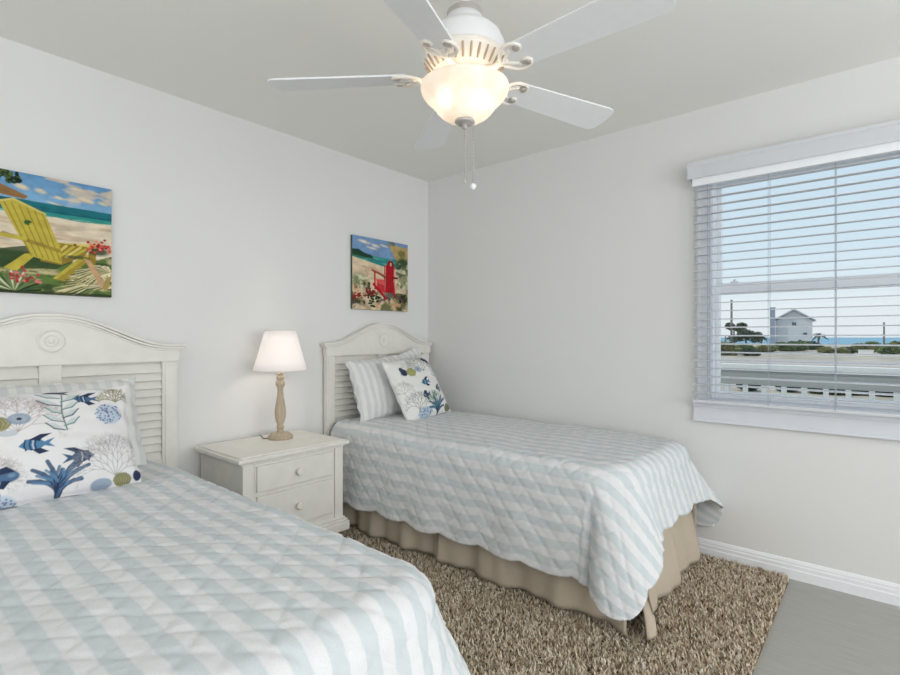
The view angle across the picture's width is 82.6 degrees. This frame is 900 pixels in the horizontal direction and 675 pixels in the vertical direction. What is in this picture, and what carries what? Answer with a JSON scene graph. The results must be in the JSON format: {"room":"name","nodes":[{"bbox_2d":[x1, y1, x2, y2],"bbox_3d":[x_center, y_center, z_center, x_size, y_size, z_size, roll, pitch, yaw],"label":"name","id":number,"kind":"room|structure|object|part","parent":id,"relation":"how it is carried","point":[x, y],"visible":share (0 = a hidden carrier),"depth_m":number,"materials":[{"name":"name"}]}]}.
{"room":"bedroom","nodes":[
{"label":"bedroom","id":0,"kind":"room"},
{"bbox_2d":[0,37,427,477],"bbox_3d":[-1.632,-0.028,2.482,0.100,2.440,4.620,0,0,40],"label":"wall","id":1,"kind":"structure","parent":0,"point":[227,230],"depth_m":2.79,"materials":[{"name":"white paint"}]},
{"bbox_2d":[0,168,111,297],"bbox_3d":[-1.776,-0.442,2.218,0.020,0.510,0.534,0,0,40],"label":"picture","id":2,"kind":"object","parent":1,"relation":"attached to","point":[56,234],"visible":1,"depth_m":2.25},
{"bbox_2d":[351,234,407,311],"bbox_3d":[-0.504,-0.450,3.718,0.020,0.510,0.536,0,0,40],"label":"picture","id":3,"kind":"object","parent":1,"relation":"attached to","point":[379,268],"visible":1,"depth_m":3.70},
{"bbox_2d":[0,0,899,181],"bbox_3d":[0.510,-1.298,0.601,5.800,0.100,4.720,0,0,40],"label":"ceiling","id":4,"kind":"structure","parent":0,"point":[219,55],"depth_m":2.27,"materials":[{"name":"white paint"}]},
{"bbox_2d":[267,0,675,189],"bbox_3d":[0.087,-0.871,1.679,1.233,0.754,1.288,0,0,40],"label":"ceiling fan","id":5,"kind":"object","parent":4,"relation":"hanging from","point":[465,57],"visible":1,"depth_m":1.60,"materials":[{"name":"white metal"}]},
{"bbox_3d":[-0.375,-0.870,1.748,0.482,0.006,0.140,0,12,5],"label":"blade","id":6,"kind":"part","parent":5,"relation":"part of","materials":[{"name":"white wood"}]},
{"bbox_3d":[-0.116,-0.870,1.320,0.140,0.006,0.482,13,5,22],"label":"blade","id":7,"kind":"part","parent":5,"relation":"part of","materials":[{"name":"white wood"}]},
{"bbox_3d":[-0.048,-0.870,2.127,0.140,0.006,0.482,-12,3,-13],"label":"blade","id":8,"kind":"part","parent":5,"relation":"part of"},
{"bbox_3d":[0.049,-0.618,1.712,0.004,0.181,0.004,0,0,40],"label":"pull chain","id":9,"kind":"part","parent":5,"relation":"part of","materials":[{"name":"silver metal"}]},
{"bbox_3d":[0.049,-0.783,1.712,0.296,0.122,0.296,0,0,40],"label":"lamp shade","id":10,"kind":"part","parent":5,"relation":"part of","materials":[{"name":"white glass"}]},
{"bbox_3d":[0.077,-0.505,1.718,0.022,0.022,0.022,0,0,40],"label":"chain pull","id":11,"kind":"part","parent":5,"relation":"part of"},
{"bbox_3d":[0.414,-0.870,1.933,0.482,0.006,0.140,0,-12,-31],"label":"blade","id":12,"kind":"part","parent":5,"relation":"part of","materials":[{"name":"white wood"}]},
{"bbox_3d":[0.372,-0.870,1.434,0.482,0.006,0.140,0,-12,41],"label":"blade","id":13,"kind":"part","parent":5,"relation":"part of","materials":[{"name":"white wood"}]},
{"bbox_2d":[350,525,899,674],"bbox_3d":[0.509,1.242,0.523,5.700,0.100,4.600,0,0,40],"label":"floor","id":14,"kind":"structure","parent":0,"point":[815,630],"depth_m":2.05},
{"bbox_2d":[0,313,185,467],"bbox_3d":[-0.992,0.545,1.586,2.023,1.294,1.120,0,0,40],"label":"headboard","id":15,"kind":"object","parent":14,"relation":"on","point":[64,348],"visible":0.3,"depth_m":2.35,"materials":[{"name":"wood"},{"name":"linen"},{"name":"antique white paint"}]},
{"bbox_3d":[-1.904,0.367,2.045,0.026,0.490,0.410,0,0,40],"label":"louvre panel","id":16,"kind":"part","parent":15,"relation":"part of","materials":[{"name":"white paint"}]},
{"bbox_3d":[-1.735,-0.016,2.223,0.054,0.172,1.110,0,0,40],"label":"crown moulding","id":17,"kind":"part","parent":15,"relation":"part of","materials":[{"name":"white paint"}]},
{"bbox_3d":[-1.587,0.367,2.418,0.026,0.490,0.410,0,0,40],"label":"louvre panel","id":18,"kind":"part","parent":15,"relation":"part of","materials":[{"name":"white paint"}]},
{"bbox_3d":[-1.742,0.659,2.229,0.024,0.105,0.900,0,0,40],"label":"rail","id":19,"kind":"part","parent":15,"relation":"part of","materials":[{"name":"white paint"}]},
{"bbox_3d":[-1.427,0.656,2.597,0.036,1.072,0.072,0,0,40],"label":"post","id":20,"kind":"part","parent":15,"relation":"part of","materials":[{"name":"white paint"}]},
{"bbox_2d":[0,459,470,674],"bbox_3d":[-0.976,0.795,1.458,2.029,0.508,1.209,0,0,40],"label":"quilt","id":21,"kind":"object","parent":15,"relation":"on","point":[173,571],"visible":0.93,"depth_m":1.12,"materials":[{"name":"white fabric"}]},
{"bbox_2d":[0,386,140,509],"bbox_3d":[-1.459,0.377,1.746,0.237,0.366,0.682,0,0,40],"label":"print pillow","id":22,"kind":"object","parent":21,"relation":"on","point":[73,442],"visible":1,"depth_m":1.78,"materials":[{"name":"fabric"}]},
{"bbox_2d":[0,377,146,465],"bbox_3d":[-1.598,0.371,2.028,0.207,0.374,0.684,0,0,39],"label":"striped pillow","id":23,"kind":"object","parent":21,"relation":"on","point":[140,455],"visible":0.12,"depth_m":2.21,"materials":[{"name":"white fabric"}]},
{"bbox_2d":[194,430,349,532],"bbox_3d":[-0.949,0.882,2.782,0.493,0.620,0.648,0,0,40],"label":"nightstand","id":24,"kind":"object","parent":14,"relation":"on","point":[301,476],"visible":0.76,"depth_m":2.66,"materials":[{"name":"white paint"}]},
{"bbox_2d":[252,330,306,440],"bbox_3d":[-0.960,0.266,2.896,0.296,0.611,0.296,0,0,-28],"label":"table lamp","id":25,"kind":"object","parent":24,"relation":"on","point":[280,351],"visible":1,"depth_m":2.82,"materials":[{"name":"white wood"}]},
{"bbox_3d":[-0.960,0.074,2.896,0.297,0.226,0.297,0,0,40],"label":"shade trim","id":26,"kind":"part","parent":25,"relation":"part of","materials":[{"name":"white fabric"}]},
{"bbox_3d":[-0.960,0.074,2.896,0.292,0.225,0.292,0,0,40],"label":"lamp shade","id":27,"kind":"part","parent":25,"relation":"part of","materials":[{"name":"white fabric"}]},
{"bbox_3d":[-0.791,0.867,2.648,0.018,0.202,0.464,0,0,40],"label":"drawer","id":28,"kind":"part","parent":24,"relation":"part of","materials":[{"name":"white paint"}]},
{"bbox_3d":[-0.791,0.690,2.648,0.018,0.141,0.464,0,0,40],"label":"drawer","id":29,"kind":"part","parent":24,"relation":"part of","materials":[{"name":"white paint"}]},
{"bbox_3d":[-0.773,0.867,2.632,0.030,0.039,0.039,0,0,40],"label":"drawer knob","id":30,"kind":"part","parent":24,"relation":"part of","materials":[{"name":"white wood"}]},
{"bbox_3d":[-0.773,0.690,2.632,0.030,0.039,0.039,0,0,40],"label":"drawer knob","id":31,"kind":"part","parent":24,"relation":"part of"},
{"bbox_2d":[320,323,699,639],"bbox_3d":[0.290,0.545,3.015,2.140,1.294,1.074,0,0,40],"label":"twin bed","id":32,"kind":"object","parent":14,"relation":"on","point":[680,544],"visible":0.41,"depth_m":2.63,"materials":[{"name":"wood"},{"name":"cotton"},{"name":"antique white paint"}]},
{"bbox_3d":[-0.788,0.656,3.350,0.036,1.072,0.068,0,0,40],"label":"post","id":33,"kind":"part","parent":32,"relation":"part of","materials":[{"name":"white paint"}]},
{"bbox_3d":[-0.647,0.367,3.527,0.026,0.490,0.386,0,0,40],"label":"louvre panel","id":34,"kind":"part","parent":32,"relation":"part of","materials":[{"name":"white paint"}]},
{"bbox_3d":[-0.488,-0.016,3.694,0.054,0.172,1.043,0,0,40],"label":"crown moulding","id":35,"kind":"part","parent":32,"relation":"part of","materials":[{"name":"white paint"}]},
{"bbox_3d":[-0.409,0.966,2.958,0.912,0.389,0.053,0,0,40],"label":"bed skirt panel","id":36,"kind":"part","parent":32,"relation":"part of","materials":[{"name":"fabric"}]},
{"bbox_2d":[331,411,723,620],"bbox_3d":[0.285,0.776,2.917,2.067,0.508,1.220,0,0,40],"label":"quilt","id":37,"kind":"object","parent":32,"relation":"on","point":[594,507],"visible":0.87,"depth_m":2.41,"materials":[{"name":"white fabric"}]},
{"bbox_2d":[345,355,402,421],"bbox_3d":[-0.471,0.341,3.446,0.205,0.434,0.475,0,0,35],"label":"striped pillow","id":38,"kind":"object","parent":37,"relation":"on","point":[375,397],"visible":0.71,"depth_m":3.32,"materials":[{"name":"white fabric"}]},
{"bbox_2d":[396,346,420,360],"bbox_3d":[-0.311,0.319,3.688,0.140,0.509,0.524,0,0,36],"label":"striped pillow","id":39,"kind":"object","parent":37,"relation":"on","point":[414,352],"visible":0.09,"depth_m":3.72,"materials":[{"name":"white fabric"}]},
{"bbox_2d":[382,354,450,419],"bbox_3d":[-0.221,0.346,3.465,0.235,0.449,0.510,0,0,35],"label":"cushion","id":40,"kind":"object","parent":37,"relation":"on","point":[416,388],"visible":0.97,"depth_m":3.37,"materials":[{"name":"fabric"}]},
{"bbox_3d":[0.324,0.966,2.330,0.990,0.389,0.054,0,0,40],"label":"bed skirt panel","id":41,"kind":"part","parent":32,"relation":"part of","materials":[{"name":"fabric"}]},
{"bbox_3d":[0.766,1.048,2.002,0.062,0.214,0.088,0,0,-20],"label":"bed skirt panel","id":42,"kind":"part","parent":32,"relation":"part of","materials":[{"name":"fabric"}]},
{"bbox_3d":[1.018,0.966,2.406,0.118,0.390,0.874,0,0,40],"label":"bed skirt panel","id":43,"kind":"part","parent":32,"relation":"part of","materials":[{"name":"fabric"}]},
{"bbox_3d":[0.591,0.967,3.364,1.910,0.389,0.040,0,0,40],"label":"bed skirt panel","id":44,"kind":"part","parent":32,"relation":"part of","materials":[{"name":"fabric"}]},
{"bbox_2d":[338,525,788,674],"bbox_3d":[0.010,1.173,2.220,2.183,0.036,2.618,0,0,40],"label":"shag rug","id":45,"kind":"object","parent":14,"relation":"on","point":[720,617],"visible":0.37,"depth_m":2.08,"materials":[{"name":"brown carpet"}]},
{"bbox_2d":[428,56,899,583],"bbox_3d":[1.997,-0.028,2.355,5.600,2.440,0.120,0,0,40],"label":"wall","id":46,"kind":"structure","parent":0,"point":[560,290],"depth_m":3.03,"materials":[{"name":"white paint"}]},
{"bbox_2d":[692,152,899,440],"bbox_3d":[1.792,-0.231,2.496,1.105,1.375,0.170,0,0,40],"label":"window","id":47,"kind":"structure","parent":46,"relation":"in","point":[887,428],"depth_m":2.65,"materials":[{"name":"white plastic"}]},
{"bbox_3d":[1.762,-0.281,2.460,1.067,1.275,0.024,0,0,40],"label":"casing","id":48,"kind":"part","parent":47,"relation":"part of","materials":[{"name":"white wood"}]},
{"bbox_2d":[687,119,899,417],"bbox_3d":[1.744,-0.294,2.430,1.144,1.292,0.085,0,0,40],"label":"window blind","id":49,"kind":"object","parent":47,"relation":"attached to","point":[880,139],"visible":1,"depth_m":2.46,"materials":[{"name":"white plastic"}]},
{"bbox_3d":[1.379,-0.233,2.735,0.006,1.150,0.056,0,0,40],"label":"ladder cord","id":50,"kind":"part","parent":49,"relation":"part of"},
{"bbox_3d":[1.744,-0.836,2.429,1.102,0.044,0.042,0,0,40],"label":"head rail","id":51,"kind":"part","parent":49,"relation":"part of","materials":[{"name":"white plastic"}]},
{"bbox_3d":[1.742,0.343,2.427,1.102,0.018,0.052,0,0,40],"label":"rail","id":52,"kind":"part","parent":49,"relation":"part of","materials":[{"name":"white plastic"}]},
{"bbox_3d":[1.794,-0.233,2.383,0.006,1.150,0.056,0,0,40],"label":"ladder cord","id":53,"kind":"part","parent":49,"relation":"part of","materials":[{"name":"white fabric"}]},
{"bbox_3d":[1.763,0.343,2.462,1.105,0.024,0.080,0,0,40],"label":"sill","id":54,"kind":"part","parent":47,"relation":"part of","materials":[{"name":"white wood"}]},
{"bbox_3d":[1.805,0.011,2.511,0.911,0.603,0.030,0,0,40],"label":"sash","id":55,"kind":"part","parent":47,"relation":"part of","materials":[{"name":"white plastic"}]},
{"bbox_3d":[1.830,-0.539,2.540,0.911,0.613,0.030,0,0,40],"label":"sash","id":56,"kind":"part","parent":47,"relation":"part of","materials":[{"name":"white plastic"}]},
{"bbox_2d":[697,537,899,606],"bbox_3d":[1.953,1.145,2.303,5.600,0.094,0.016,0,0,40],"label":"baseboard","id":57,"kind":"structure","parent":46,"relation":"attached to","point":[883,591],"depth_m":2.48,"materials":[{"name":"paint"}]},
{"bbox_3d":[0.971,1.267,4.314,7.500,0.090,1.540,0,0,40],"label":"floor","id":58,"kind":"structure","parent":0,"visible":0},
{"bbox_2d":[721,363,899,401],"bbox_3d":[1.391,0.675,4.810,7.500,0.933,0.070,0,0,40],"label":"deck railing","id":59,"kind":"object","parent":58,"relation":"on","point":[732,373],"visible":0.06,"depth_m":3.72,"materials":[{"name":"white wood"}]},
{"bbox_3d":[1.391,0.228,4.810,7.500,0.038,0.070,0,0,40],"label":"rail","id":60,"kind":"part","parent":59,"relation":"part of","materials":[{"name":"white wood"}]},
{"label":"outside","id":61,"kind":"structure","parent":0,"visible":0},
{"bbox_2d":[721,337,899,343],"bbox_3d":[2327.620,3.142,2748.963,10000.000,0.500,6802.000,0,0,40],"label":"sea water","id":62,"kind":"structure","parent":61,"point":[831,340],"depth_m":448.72,"materials":[{"name":"blue liquid"}]},
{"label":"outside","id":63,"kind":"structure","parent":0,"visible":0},
{"bbox_2d":[721,345,899,400],"bbox_3d":[44.209,2.492,102.842,300.000,0.600,192.000,0,0,40],"label":"ground","id":64,"kind":"structure","parent":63,"point":[762,356],"depth_m":52.70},
{"bbox_2d":[721,340,740,354],"bbox_3d":[33.360,1.291,61.797,3.205,1.865,3.172,0,0,40],"label":"shrub","id":65,"kind":"object","parent":64,"relation":"on","point":[724,348],"visible":0.57,"depth_m":61.17,"materials":[{"name":"green plant"}]},
{"bbox_2d":[730,300,732,342],"bbox_3d":[38.486,-1.458,70.000,0.320,7.300,0.320,0,0,40],"label":"utility pole","id":66,"kind":"object","parent":64,"relation":"on","point":[731,304],"visible":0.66,"depth_m":69.90,"materials":[{"name":"grey wood"}]},
{"bbox_2d":[725,322,746,342],"bbox_3d":[55.119,-0.349,98.743,4.103,5.102,3.334,0,0,40],"label":"bushy tree","id":67,"kind":"object","parent":64,"relation":"on","point":[741,324],"visible":0.71,"depth_m":97.92,"materials":[{"name":"green plant"}]},
{"bbox_2d":[733,345,754,351],"bbox_3d":[37.341,1.479,65.972,2.775,1.467,3.568,0,0,-30],"label":"shrub","id":68,"kind":"object","parent":64,"relation":"on","point":[740,346],"visible":0.31,"depth_m":64.98,"materials":[{"name":"green plant"}]},
{"bbox_2d":[726,329,763,342],"bbox_3d":[50.774,0.375,87.960,5.707,3.671,3.821,0,0,40],"label":"bushy tree","id":69,"kind":"object","parent":64,"relation":"on","point":[743,332],"visible":0.84,"depth_m":87.48,"materials":[{"name":"green plant"}]},
{"bbox_2d":[736,384,760,390],"bbox_3d":[12.224,1.929,20.969,1.034,0.562,1.088,0,0,40],"label":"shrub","id":70,"kind":"object","parent":64,"relation":"on","point":[741,388],"visible":0.12,"depth_m":20.73,"materials":[{"name":"green plant"}]},
{"bbox_2d":[740,348,760,355],"bbox_3d":[35.221,1.715,60.056,2.215,1.009,2.235,0,0,40],"label":"shrub","id":71,"kind":"object","parent":64,"relation":"on","point":[746,349],"visible":0.76,"depth_m":59.66,"materials":[{"name":"green plant"}]},
{"bbox_2d":[755,345,777,351],"bbox_3d":[46.124,1.616,74.945,3.362,1.225,2.507,0,0,40],"label":"shrub","id":72,"kind":"object","parent":64,"relation":"on","point":[764,348],"visible":0.77,"depth_m":74.38,"materials":[{"name":"green plant"}]},
{"bbox_2d":[775,342,796,350],"bbox_3d":[52.216,1.441,79.771,3.312,1.560,4.261,0,0,40],"label":"shrub","id":73,"kind":"object","parent":64,"relation":"on","point":[780,347],"visible":0.89,"depth_m":78.68,"materials":[{"name":"green plant"}]},
{"bbox_2d":[775,386,801,391],"bbox_3d":[13.495,1.924,20.512,1.017,0.575,1.089,0,0,40],"label":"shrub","id":74,"kind":"object","parent":64,"relation":"on","point":[775,386],"visible":0.11,"depth_m":20.26,"materials":[{"name":"green plant"}]},
{"bbox_2d":[770,307,815,343],"bbox_3d":[70.875,-1.958,106.090,7.800,8.300,7.700,0,0,32],"label":"house","id":75,"kind":"structure","parent":64,"relation":"on","point":[792,313],"depth_m":103.86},
{"bbox_2d":[790,340,809,350],"bbox_3d":[55.392,1.313,81.945,4.011,1.821,4.393,0,0,40],"label":"shrub","id":76,"kind":"object","parent":64,"relation":"on","point":[799,347],"visible":0.47,"depth_m":80.70,"materials":[{"name":"green plant"}]},
{"bbox_2d":[807,341,822,349],"bbox_3d":[62.181,1.415,88.194,3.953,1.621,2.597,0,0,40],"label":"shrub","id":77,"kind":"object","parent":64,"relation":"on","point":[812,347],"visible":0.59,"depth_m":87.59,"materials":[{"name":"green plant"}]},
{"bbox_2d":[807,388,822,393],"bbox_3d":[14.353,1.933,19.927,1.014,0.552,0.974,0,0,40],"label":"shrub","id":78,"kind":"object","parent":64,"relation":"on","point":[807,388],"visible":0.14,"depth_m":19.70,"materials":[{"name":"green plant"}]},
{"bbox_2d":[810,333,827,341],"bbox_3d":[66.361,0.741,91.957,2.837,2.939,2.947,0,0,40],"label":"palm tree","id":79,"kind":"object","parent":64,"relation":"on","point":[818,337],"visible":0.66,"depth_m":91.92,"materials":[{"name":"green plant"}]},
{"bbox_2d":[820,346,851,353],"bbox_3d":[48.340,1.665,64.235,3.201,1.106,1.914,0,0,40],"label":"shrub","id":80,"kind":"object","parent":64,"relation":"on","point":[826,349],"visible":0.73,"depth_m":63.86,"materials":[{"name":"green plant"}]},
{"bbox_2d":[829,389,855,394],"bbox_3d":[14.781,1.935,19.489,1.178,0.549,1.042,0,0,40],"label":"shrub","id":81,"kind":"object","parent":64,"relation":"on","point":[829,389],"visible":0.16,"depth_m":19.25,"materials":[{"name":"green plant"}]},
{"bbox_2d":[844,346,855,353],"bbox_3d":[52.687,1.723,67.985,1.986,0.998,2.069,0,0,40],"label":"shrub","id":82,"kind":"object","parent":64,"relation":"on","point":[853,351],"visible":0.32,"depth_m":67.44,"materials":[{"name":"green plant"}]},
{"bbox_2d":[853,390,868,394],"bbox_3d":[15.666,1.951,19.516,1.130,0.515,1.152,0,0,40],"label":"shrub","id":83,"kind":"object","parent":64,"relation":"on","point":[856,390],"visible":0.17,"depth_m":19.18,"materials":[{"name":"green plant"}]},
{"bbox_2d":[851,343,878,352],"bbox_3d":[58.095,1.482,72.013,3.692,1.477,2.844,0,0,40],"label":"shrub","id":84,"kind":"object","parent":64,"relation":"on","point":[856,348],"visible":0.66,"depth_m":71.40,"materials":[{"name":"green plant"}]},
{"bbox_2d":[858,350,873,355],"bbox_3d":[48.750,1.842,60.000,1.500,0.700,1.100,0,0,40],"label":"concrete block","id":85,"kind":"object","parent":64,"relation":"on","point":[859,351],"visible":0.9,"depth_m":59.64,"materials":[{"name":"white concrete"}]},
{"bbox_2d":[865,341,881,347],"bbox_3d":[67.617,1.402,81.883,2.626,1.637,2.556,0,0,40],"label":"shrub","id":86,"kind":"object","parent":64,"relation":"on","point":[868,342],"visible":0.21,"depth_m":81.42,"materials":[{"name":"green plant"}]},
{"bbox_2d":[883,322,884,343],"bbox_3d":[63.574,-0.008,75.000,0.260,4.400,0.260,0,0,40],"label":"utility pole","id":87,"kind":"object","parent":64,"relation":"on","point":[883,322],"visible":0.66,"depth_m":74.92,"materials":[{"name":"grey wood"}]},
{"bbox_2d":[875,391,893,396],"bbox_3d":[16.143,1.921,18.970,0.974,0.571,1.023,0,0,40],"label":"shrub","id":88,"kind":"object","parent":64,"relation":"on","point":[875,391],"visible":0.17,"depth_m":18.74,"materials":[{"name":"green plant"}]},
{"bbox_2d":[876,343,899,353],"bbox_3d":[52.445,1.442,61.088,2.804,1.550,2.190,0,0,-15],"label":"shrub","id":89,"kind":"object","parent":64,"relation":"on","point":[884,349],"visible":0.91,"depth_m":60.52,"materials":[{"name":"green plant"}]},
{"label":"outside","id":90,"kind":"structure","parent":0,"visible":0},
{"bbox_2d":[721,358,899,367],"bbox_3d":[13.743,2.177,59.186,270.000,0.030,10.000,0,0,40],"label":"road","id":91,"kind":"structure","parent":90,"point":[869,362],"depth_m":43.75,"materials":[{"name":"grey asphalt"}]}
]}

